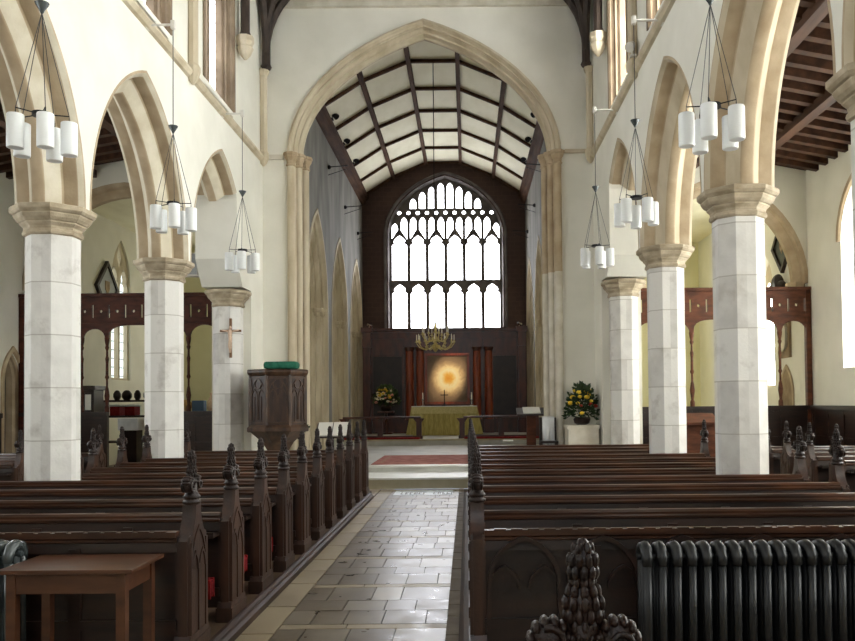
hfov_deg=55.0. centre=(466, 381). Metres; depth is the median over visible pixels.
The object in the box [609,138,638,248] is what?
trim
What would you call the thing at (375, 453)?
floor
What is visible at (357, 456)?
pew
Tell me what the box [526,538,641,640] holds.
finial
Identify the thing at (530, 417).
lectern
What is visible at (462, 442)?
floor
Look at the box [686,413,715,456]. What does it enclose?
desk
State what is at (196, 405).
box
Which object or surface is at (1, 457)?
pew
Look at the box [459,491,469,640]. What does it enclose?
trim
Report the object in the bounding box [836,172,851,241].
trim
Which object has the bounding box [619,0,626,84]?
window
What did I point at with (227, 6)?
trim
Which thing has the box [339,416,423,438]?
altar rail
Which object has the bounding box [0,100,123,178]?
ceiling
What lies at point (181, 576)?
pew
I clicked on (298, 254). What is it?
column
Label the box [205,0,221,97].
window
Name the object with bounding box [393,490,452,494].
stone
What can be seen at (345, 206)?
iron bracket
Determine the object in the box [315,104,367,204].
trim
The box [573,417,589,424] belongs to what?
bowl
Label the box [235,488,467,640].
floor
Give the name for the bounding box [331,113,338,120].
spotlight
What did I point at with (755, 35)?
arch
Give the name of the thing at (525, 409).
open book
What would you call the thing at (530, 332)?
trim
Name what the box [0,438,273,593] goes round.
pew
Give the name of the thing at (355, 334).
trim
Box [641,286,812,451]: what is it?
screen
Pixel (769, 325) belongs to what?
window
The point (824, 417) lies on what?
wood paneling
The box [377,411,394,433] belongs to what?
stand
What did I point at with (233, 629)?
trim
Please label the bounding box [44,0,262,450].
wall
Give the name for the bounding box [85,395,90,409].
paper sheet
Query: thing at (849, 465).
pew
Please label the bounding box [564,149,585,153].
trim
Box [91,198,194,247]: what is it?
wall
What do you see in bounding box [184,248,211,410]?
wall
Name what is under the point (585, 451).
pew
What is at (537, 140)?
trim
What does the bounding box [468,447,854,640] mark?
pew
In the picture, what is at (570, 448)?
pew
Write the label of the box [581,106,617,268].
pendant lamp
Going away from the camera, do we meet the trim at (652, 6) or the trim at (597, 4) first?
the trim at (652, 6)
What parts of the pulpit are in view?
corner post, tracery panel, corner post, stem, cornice, tracery panel, moulding, corner post, tracery panel, corner post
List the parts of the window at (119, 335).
pane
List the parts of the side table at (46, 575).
leg, leg, leg, leg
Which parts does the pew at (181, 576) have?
rail, backrest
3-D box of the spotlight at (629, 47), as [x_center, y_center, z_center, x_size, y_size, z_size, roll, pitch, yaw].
[2.609,-5.296,12.987,0.158,0.272,0.264,-1,-2,33]
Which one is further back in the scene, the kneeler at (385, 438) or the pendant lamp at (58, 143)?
the kneeler at (385, 438)
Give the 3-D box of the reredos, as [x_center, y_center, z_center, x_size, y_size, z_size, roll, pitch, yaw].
[-0.801,-0.069,29.621,5.960,3.800,0.720,-1,-1,0]
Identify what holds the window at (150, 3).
in the wall at (102, 42)
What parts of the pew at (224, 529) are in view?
backrest, rail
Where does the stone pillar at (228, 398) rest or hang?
on the floor
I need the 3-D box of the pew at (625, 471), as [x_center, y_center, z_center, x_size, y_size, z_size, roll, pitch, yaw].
[1.404,1.127,9.355,2.793,1.258,0.520,-1,-1,0]
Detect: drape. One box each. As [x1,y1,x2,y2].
[406,407,412,434]
[476,408,482,433]
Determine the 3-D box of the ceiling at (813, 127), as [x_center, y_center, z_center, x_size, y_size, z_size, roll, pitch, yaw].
[5.426,-5.179,6.727,3.850,1.020,22.200,-1,-1,0]
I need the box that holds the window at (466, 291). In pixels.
[390,179,501,327]
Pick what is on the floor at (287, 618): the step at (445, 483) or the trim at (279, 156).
the step at (445, 483)
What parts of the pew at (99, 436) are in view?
rail, backrest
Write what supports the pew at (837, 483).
on the trim
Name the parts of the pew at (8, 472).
backrest, rail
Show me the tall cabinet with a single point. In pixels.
(96, 392)
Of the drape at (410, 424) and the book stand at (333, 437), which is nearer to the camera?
the book stand at (333, 437)
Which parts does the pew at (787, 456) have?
rail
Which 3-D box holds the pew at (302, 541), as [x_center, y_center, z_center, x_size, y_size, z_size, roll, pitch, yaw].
[-3.604,1.154,8.525,3.886,1.258,0.520,-1,-1,0]
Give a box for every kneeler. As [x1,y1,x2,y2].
[344,437,419,439]
[464,436,538,438]
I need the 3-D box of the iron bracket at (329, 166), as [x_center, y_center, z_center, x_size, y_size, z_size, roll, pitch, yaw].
[-3.596,-5.878,22.751,0.581,0.287,0.095,-1,-1,0]
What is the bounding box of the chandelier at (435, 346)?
[415,73,454,351]
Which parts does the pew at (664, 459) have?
rail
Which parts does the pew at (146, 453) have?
rail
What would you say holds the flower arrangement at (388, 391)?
on the stand at (385, 412)
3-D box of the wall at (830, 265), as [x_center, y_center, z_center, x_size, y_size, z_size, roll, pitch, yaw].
[7.681,-2.008,10.900,0.600,7.600,30.700,-1,-1,0]
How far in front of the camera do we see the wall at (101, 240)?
21.15 m
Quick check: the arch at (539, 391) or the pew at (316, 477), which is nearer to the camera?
the pew at (316, 477)
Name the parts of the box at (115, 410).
lid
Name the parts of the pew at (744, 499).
rail, backrest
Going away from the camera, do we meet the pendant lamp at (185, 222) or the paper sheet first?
the pendant lamp at (185, 222)
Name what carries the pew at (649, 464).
on the trim
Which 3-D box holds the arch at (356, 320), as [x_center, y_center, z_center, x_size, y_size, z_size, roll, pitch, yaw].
[-4.051,-1.117,28.337,0.520,6.296,3.080,-1,-1,0]
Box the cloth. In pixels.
[542,416,554,444]
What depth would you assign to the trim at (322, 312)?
22.16 m
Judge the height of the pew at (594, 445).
1.258 m
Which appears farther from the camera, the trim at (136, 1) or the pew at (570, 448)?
the pew at (570, 448)
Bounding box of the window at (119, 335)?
[111,243,127,379]
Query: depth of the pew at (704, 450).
11.83 m
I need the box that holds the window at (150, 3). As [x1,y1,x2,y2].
[143,0,153,13]
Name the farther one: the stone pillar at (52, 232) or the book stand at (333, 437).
the book stand at (333, 437)
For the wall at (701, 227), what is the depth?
23.40 m
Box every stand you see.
[118,418,144,461]
[317,423,347,447]
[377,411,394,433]
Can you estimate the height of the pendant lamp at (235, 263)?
2.950 m
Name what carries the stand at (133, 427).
on the floor
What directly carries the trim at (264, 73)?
attached to the wall at (102, 42)
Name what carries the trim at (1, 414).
attached to the wall at (101, 240)
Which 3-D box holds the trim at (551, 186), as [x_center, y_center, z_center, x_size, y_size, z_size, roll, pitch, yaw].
[1.851,-3.604,18.011,0.410,2.450,0.665,-1,-1,0]
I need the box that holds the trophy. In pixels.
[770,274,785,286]
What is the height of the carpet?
0.014 m
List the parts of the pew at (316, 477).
rail, backrest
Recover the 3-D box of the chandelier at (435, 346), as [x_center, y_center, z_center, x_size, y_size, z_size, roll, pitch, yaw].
[-0.843,-4.522,21.117,1.060,7.510,1.055,-1,-1,0]
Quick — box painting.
[425,353,469,403]
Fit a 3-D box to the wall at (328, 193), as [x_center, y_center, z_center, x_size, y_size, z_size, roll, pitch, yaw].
[-4.223,-2.413,24.467,0.800,9.300,12.400,-1,-1,0]
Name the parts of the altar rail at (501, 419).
rail, handrail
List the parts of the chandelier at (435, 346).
chain, stem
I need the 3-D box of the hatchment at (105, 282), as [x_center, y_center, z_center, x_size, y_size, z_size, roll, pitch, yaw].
[-9.579,-2.496,21.820,0.090,1.453,1.337,-1,-1,0]
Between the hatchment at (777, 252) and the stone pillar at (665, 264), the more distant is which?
the hatchment at (777, 252)
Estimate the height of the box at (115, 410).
0.270 m
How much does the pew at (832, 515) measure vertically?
1.258 m
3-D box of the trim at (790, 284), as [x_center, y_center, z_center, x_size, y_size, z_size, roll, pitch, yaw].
[7.221,-1.960,17.992,0.406,0.420,0.406,-1,-1,0]
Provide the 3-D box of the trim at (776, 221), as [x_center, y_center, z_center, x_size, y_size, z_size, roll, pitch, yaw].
[5.454,-3.278,18.034,3.870,2.352,0.540,-1,-1,0]
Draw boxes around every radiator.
[0,539,27,640]
[636,538,854,640]
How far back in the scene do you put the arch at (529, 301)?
29.63 m
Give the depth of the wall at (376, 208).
30.14 m
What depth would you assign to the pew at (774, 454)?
13.54 m
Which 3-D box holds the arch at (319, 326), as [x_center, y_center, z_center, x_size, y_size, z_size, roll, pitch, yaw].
[-4.053,-1.298,20.939,0.520,6.296,3.080,-1,-1,0]
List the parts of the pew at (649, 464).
rail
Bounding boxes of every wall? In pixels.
[0,172,144,464]
[23,6,807,449]
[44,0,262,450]
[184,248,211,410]
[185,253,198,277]
[304,119,362,422]
[362,164,526,368]
[525,140,545,406]
[590,0,842,443]
[641,243,700,406]
[698,144,854,405]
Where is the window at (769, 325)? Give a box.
[765,264,774,386]
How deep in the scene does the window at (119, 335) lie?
22.95 m
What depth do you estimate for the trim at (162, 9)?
12.21 m
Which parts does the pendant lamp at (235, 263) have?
lamp shade, lamp bracket, lamp shade, lamp shade, cord, lamp shade, lamp shade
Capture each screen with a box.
[18,292,211,467]
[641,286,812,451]
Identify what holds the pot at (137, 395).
on the bookcase
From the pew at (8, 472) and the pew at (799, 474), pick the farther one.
the pew at (8, 472)
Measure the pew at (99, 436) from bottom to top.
1.258 m
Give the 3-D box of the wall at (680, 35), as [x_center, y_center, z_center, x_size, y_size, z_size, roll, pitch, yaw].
[3.135,-3.618,6.700,0.800,10.700,22.220,-1,-1,0]
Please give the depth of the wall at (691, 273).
26.03 m
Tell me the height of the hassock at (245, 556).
0.306 m
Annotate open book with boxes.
[318,422,347,435]
[522,407,540,412]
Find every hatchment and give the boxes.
[94,261,118,313]
[771,236,786,272]
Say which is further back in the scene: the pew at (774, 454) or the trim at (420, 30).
the trim at (420, 30)
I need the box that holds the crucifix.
[220,318,240,357]
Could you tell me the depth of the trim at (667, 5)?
12.81 m
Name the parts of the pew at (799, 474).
rail, backrest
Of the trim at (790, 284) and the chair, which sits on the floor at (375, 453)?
the chair
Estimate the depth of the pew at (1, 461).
12.72 m
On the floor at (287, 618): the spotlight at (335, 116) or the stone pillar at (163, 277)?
the stone pillar at (163, 277)
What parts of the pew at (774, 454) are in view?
backrest, rail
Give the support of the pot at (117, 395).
on the bookcase
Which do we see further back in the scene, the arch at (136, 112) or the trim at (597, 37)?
the trim at (597, 37)
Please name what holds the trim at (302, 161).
attached to the wall at (544, 43)
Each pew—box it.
[0,425,105,470]
[0,430,23,480]
[0,431,311,554]
[0,434,294,571]
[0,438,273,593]
[0,443,246,622]
[0,450,210,640]
[0,455,83,479]
[0,460,14,463]
[82,428,325,540]
[84,426,336,528]
[114,424,346,518]
[140,422,355,509]
[184,420,368,495]
[186,421,362,502]
[467,418,648,447]
[467,419,648,452]
[467,420,647,454]
[468,419,710,506]
[468,423,715,514]
[468,425,715,524]
[468,426,810,550]
[468,427,715,536]
[468,429,850,567]
[468,436,854,589]
[468,441,854,617]
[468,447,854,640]
[768,427,854,473]
[771,445,854,448]
[780,421,854,473]
[804,422,854,481]
[829,424,854,491]
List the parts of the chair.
seat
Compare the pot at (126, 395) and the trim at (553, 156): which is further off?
the pot at (126, 395)
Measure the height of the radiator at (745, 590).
0.826 m
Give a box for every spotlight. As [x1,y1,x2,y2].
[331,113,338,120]
[343,138,349,144]
[625,41,636,58]
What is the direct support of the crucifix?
attached to the stone pillar at (228, 398)
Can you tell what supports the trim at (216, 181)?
attached to the wall at (102, 42)
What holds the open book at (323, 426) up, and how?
on the book stand at (333, 437)
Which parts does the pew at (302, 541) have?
rail, backrest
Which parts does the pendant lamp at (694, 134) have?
lamp shade, lamp shade, lamp shade, lamp shade, lamp shade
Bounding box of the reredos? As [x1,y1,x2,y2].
[361,326,527,433]
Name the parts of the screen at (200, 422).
post, cornice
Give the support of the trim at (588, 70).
attached to the wall at (680, 35)
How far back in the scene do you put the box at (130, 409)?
20.04 m
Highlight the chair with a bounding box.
[539,417,557,444]
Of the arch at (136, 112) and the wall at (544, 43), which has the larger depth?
the wall at (544, 43)
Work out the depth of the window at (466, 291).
30.54 m
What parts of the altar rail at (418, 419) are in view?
handrail, rail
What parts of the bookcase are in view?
shelf, shelf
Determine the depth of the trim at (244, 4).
15.86 m
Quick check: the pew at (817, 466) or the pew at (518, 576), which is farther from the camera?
the pew at (817, 466)
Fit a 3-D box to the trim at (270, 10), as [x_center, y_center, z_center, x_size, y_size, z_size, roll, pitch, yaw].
[-3.831,-7.752,17.180,1.229,2.011,1.252,-1,-1,0]
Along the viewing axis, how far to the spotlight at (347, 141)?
24.17 m
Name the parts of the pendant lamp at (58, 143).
lamp shade, lamp shade, lamp shade, lamp shade, lamp shade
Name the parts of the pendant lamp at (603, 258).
lamp shade, lamp shade, cord, lamp shade, lamp shade, arm, lamp bracket, lamp shade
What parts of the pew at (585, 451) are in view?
rail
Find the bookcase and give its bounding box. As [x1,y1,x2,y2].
[104,400,144,466]
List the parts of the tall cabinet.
panel, cornice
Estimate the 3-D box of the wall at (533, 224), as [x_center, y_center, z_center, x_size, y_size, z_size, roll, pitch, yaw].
[2.576,-2.478,24.467,0.800,9.300,12.400,-1,-1,0]
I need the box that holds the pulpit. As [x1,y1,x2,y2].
[247,369,308,449]
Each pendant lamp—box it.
[6,0,77,162]
[145,20,196,234]
[221,110,259,273]
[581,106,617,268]
[614,15,663,228]
[678,0,744,154]
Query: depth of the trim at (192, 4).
13.07 m
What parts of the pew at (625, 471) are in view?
backrest, rail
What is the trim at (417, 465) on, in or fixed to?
on the floor at (375, 453)
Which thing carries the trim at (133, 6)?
attached to the wall at (102, 42)
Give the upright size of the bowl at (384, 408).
0.190 m
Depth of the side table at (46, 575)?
4.41 m
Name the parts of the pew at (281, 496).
backrest, rail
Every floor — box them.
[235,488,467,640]
[334,432,538,445]
[334,444,538,471]
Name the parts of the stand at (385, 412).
stem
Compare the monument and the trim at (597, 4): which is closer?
the trim at (597, 4)
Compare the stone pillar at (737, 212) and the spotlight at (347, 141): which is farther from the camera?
the spotlight at (347, 141)
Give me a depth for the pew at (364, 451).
13.59 m
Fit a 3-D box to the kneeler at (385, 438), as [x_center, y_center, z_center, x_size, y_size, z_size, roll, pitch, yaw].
[-2.559,1.691,24.477,2.310,0.055,0.240,-1,-1,0]
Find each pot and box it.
[113,390,120,399]
[122,390,131,399]
[134,390,140,399]
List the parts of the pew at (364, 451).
rail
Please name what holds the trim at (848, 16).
attached to the wall at (680, 35)
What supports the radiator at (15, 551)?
on the floor at (287, 618)
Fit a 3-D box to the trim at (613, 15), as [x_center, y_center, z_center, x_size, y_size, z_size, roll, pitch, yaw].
[2.794,-6.844,14.791,0.220,3.253,1.900,-1,-1,0]
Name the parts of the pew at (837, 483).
rail, backrest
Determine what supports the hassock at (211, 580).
hanging from the pew at (224, 529)
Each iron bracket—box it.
[328,165,347,174]
[344,205,361,213]
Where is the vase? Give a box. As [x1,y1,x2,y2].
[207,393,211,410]
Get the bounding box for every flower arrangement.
[371,383,400,410]
[561,380,599,424]
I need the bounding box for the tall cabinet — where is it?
[83,386,105,411]
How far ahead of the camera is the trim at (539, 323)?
25.90 m
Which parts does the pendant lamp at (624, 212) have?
lamp shade, lamp shade, cord, lamp shade, arm, lamp bracket, lamp shade, lamp shade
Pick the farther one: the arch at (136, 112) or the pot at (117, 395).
the pot at (117, 395)
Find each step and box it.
[369,471,467,479]
[369,479,467,488]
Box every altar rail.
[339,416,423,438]
[457,415,541,438]
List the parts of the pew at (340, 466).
rail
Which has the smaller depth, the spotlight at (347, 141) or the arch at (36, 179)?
the arch at (36, 179)
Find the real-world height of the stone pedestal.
0.900 m
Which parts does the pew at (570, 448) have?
rail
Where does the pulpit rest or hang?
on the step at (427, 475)
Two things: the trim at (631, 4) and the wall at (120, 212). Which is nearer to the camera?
the trim at (631, 4)
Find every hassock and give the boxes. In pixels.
[208,577,214,599]
[244,555,246,572]
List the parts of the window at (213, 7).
pane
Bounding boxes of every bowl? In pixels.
[381,406,391,410]
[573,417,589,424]
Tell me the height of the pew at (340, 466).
1.258 m
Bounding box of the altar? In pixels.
[406,406,482,435]
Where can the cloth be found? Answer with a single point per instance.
(548, 432)
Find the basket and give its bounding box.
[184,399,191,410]
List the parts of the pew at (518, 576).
rail, backrest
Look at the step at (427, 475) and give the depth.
15.64 m
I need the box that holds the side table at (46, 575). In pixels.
[0,554,163,640]
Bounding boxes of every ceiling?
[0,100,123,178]
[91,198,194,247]
[325,41,536,193]
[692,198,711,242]
[775,0,850,171]
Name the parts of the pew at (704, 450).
rail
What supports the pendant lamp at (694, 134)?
hanging from the bracket
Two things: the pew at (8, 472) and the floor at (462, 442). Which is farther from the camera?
the floor at (462, 442)
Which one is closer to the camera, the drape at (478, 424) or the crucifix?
the crucifix
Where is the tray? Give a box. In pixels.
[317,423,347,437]
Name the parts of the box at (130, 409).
lid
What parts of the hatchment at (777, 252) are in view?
panel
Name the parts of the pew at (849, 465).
rail, backrest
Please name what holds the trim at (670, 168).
attached to the wall at (680, 35)
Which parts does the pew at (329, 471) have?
rail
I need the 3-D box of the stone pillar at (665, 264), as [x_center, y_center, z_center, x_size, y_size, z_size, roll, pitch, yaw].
[3.169,-0.118,13.006,0.850,4.010,0.850,-1,-1,0]
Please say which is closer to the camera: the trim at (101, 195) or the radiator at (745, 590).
the radiator at (745, 590)
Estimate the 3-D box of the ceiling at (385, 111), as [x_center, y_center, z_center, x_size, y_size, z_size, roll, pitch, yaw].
[-0.875,-7.817,24.298,6.121,1.868,11.800,-1,-1,0]
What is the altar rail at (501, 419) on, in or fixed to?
on the floor at (462, 442)
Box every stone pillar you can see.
[8,202,96,480]
[133,257,194,457]
[204,288,251,450]
[601,278,645,443]
[636,244,694,452]
[697,183,779,474]
[825,61,854,309]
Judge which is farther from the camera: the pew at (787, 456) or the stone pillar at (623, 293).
the stone pillar at (623, 293)
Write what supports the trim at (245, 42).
attached to the wall at (102, 42)
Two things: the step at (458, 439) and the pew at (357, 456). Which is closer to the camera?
the pew at (357, 456)
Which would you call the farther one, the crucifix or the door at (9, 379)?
the door at (9, 379)
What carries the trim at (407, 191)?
attached to the wall at (376, 208)
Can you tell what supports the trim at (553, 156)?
attached to the wall at (544, 43)
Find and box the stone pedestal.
[564,424,599,444]
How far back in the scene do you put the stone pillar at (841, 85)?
6.11 m
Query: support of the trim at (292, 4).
attached to the wall at (544, 43)
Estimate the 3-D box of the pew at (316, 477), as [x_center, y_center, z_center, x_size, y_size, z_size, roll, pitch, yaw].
[-3.005,1.169,9.385,2.688,1.258,0.520,-1,-1,0]
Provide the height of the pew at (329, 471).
1.258 m
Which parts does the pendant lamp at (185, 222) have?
lamp shade, lamp bracket, arm, lamp shade, cord, lamp shade, lamp shade, lamp shade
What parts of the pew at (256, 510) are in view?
backrest, rail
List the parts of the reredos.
text panel, panel frame, cornice, panel, text panel, panel frame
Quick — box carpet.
[371,455,467,464]
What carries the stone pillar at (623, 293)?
on the floor
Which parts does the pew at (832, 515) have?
rail, backrest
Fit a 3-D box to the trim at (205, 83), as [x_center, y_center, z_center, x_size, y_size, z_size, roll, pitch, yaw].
[-4.550,-5.133,14.751,0.200,0.230,1.680,-1,-1,0]
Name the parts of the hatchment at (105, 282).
panel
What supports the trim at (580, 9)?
attached to the wall at (680, 35)
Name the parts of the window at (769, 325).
pane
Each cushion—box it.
[263,361,299,368]
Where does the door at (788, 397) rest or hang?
in the wall at (830, 265)
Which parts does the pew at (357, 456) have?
rail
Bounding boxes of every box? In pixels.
[109,404,124,415]
[125,404,140,415]
[192,401,205,410]
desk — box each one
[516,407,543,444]
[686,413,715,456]
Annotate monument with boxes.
[771,307,791,358]
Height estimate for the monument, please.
1.200 m
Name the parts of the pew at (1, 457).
rail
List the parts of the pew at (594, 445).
rail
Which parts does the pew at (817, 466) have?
backrest, rail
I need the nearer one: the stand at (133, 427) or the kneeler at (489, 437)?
the stand at (133, 427)
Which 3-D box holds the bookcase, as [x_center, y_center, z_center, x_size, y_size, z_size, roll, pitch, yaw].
[-8.188,1.308,20.226,1.600,1.730,0.500,-1,-1,0]
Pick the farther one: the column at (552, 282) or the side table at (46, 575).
the column at (552, 282)
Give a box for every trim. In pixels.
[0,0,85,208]
[0,413,2,453]
[22,182,131,290]
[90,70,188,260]
[122,0,263,160]
[136,1,167,38]
[154,0,171,35]
[188,0,200,84]
[190,149,236,261]
[203,0,235,112]
[205,83,232,117]
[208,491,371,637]
[209,493,373,640]
[236,34,253,59]
[239,0,250,34]
[259,0,289,70]
[259,68,268,166]
[269,154,283,159]
[276,0,567,8]
[283,151,312,171]
[287,18,560,153]
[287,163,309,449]
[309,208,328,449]
[312,308,326,316]
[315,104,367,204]
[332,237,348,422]
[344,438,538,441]
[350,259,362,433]
[351,331,361,337]
[369,464,467,467]
[383,171,507,327]
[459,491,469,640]
[518,121,543,203]
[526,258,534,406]
[527,330,532,336]
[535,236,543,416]
[536,319,542,326]
[537,148,564,168]
[541,163,562,273]
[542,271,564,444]
[564,0,590,67]
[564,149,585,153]
[584,65,593,162]
[590,0,675,157]
[590,30,606,56]
[592,0,603,31]
[606,0,627,108]
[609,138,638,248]
[626,0,637,80]
[640,56,701,246]
[646,0,662,30]
[693,182,807,283]
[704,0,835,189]
[785,282,804,286]
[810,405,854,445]
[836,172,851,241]
[841,0,854,66]
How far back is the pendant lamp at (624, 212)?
11.31 m
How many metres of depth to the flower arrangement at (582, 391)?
17.07 m
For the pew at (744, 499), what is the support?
on the trim
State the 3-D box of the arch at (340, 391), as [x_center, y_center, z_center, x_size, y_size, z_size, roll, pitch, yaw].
[-4.052,-1.208,24.638,0.520,6.296,3.080,-1,-1,0]
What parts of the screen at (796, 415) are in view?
cornice, post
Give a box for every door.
[0,346,19,453]
[781,364,794,404]
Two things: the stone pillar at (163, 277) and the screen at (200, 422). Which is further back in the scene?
the screen at (200, 422)
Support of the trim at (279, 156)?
attached to the wall at (544, 43)

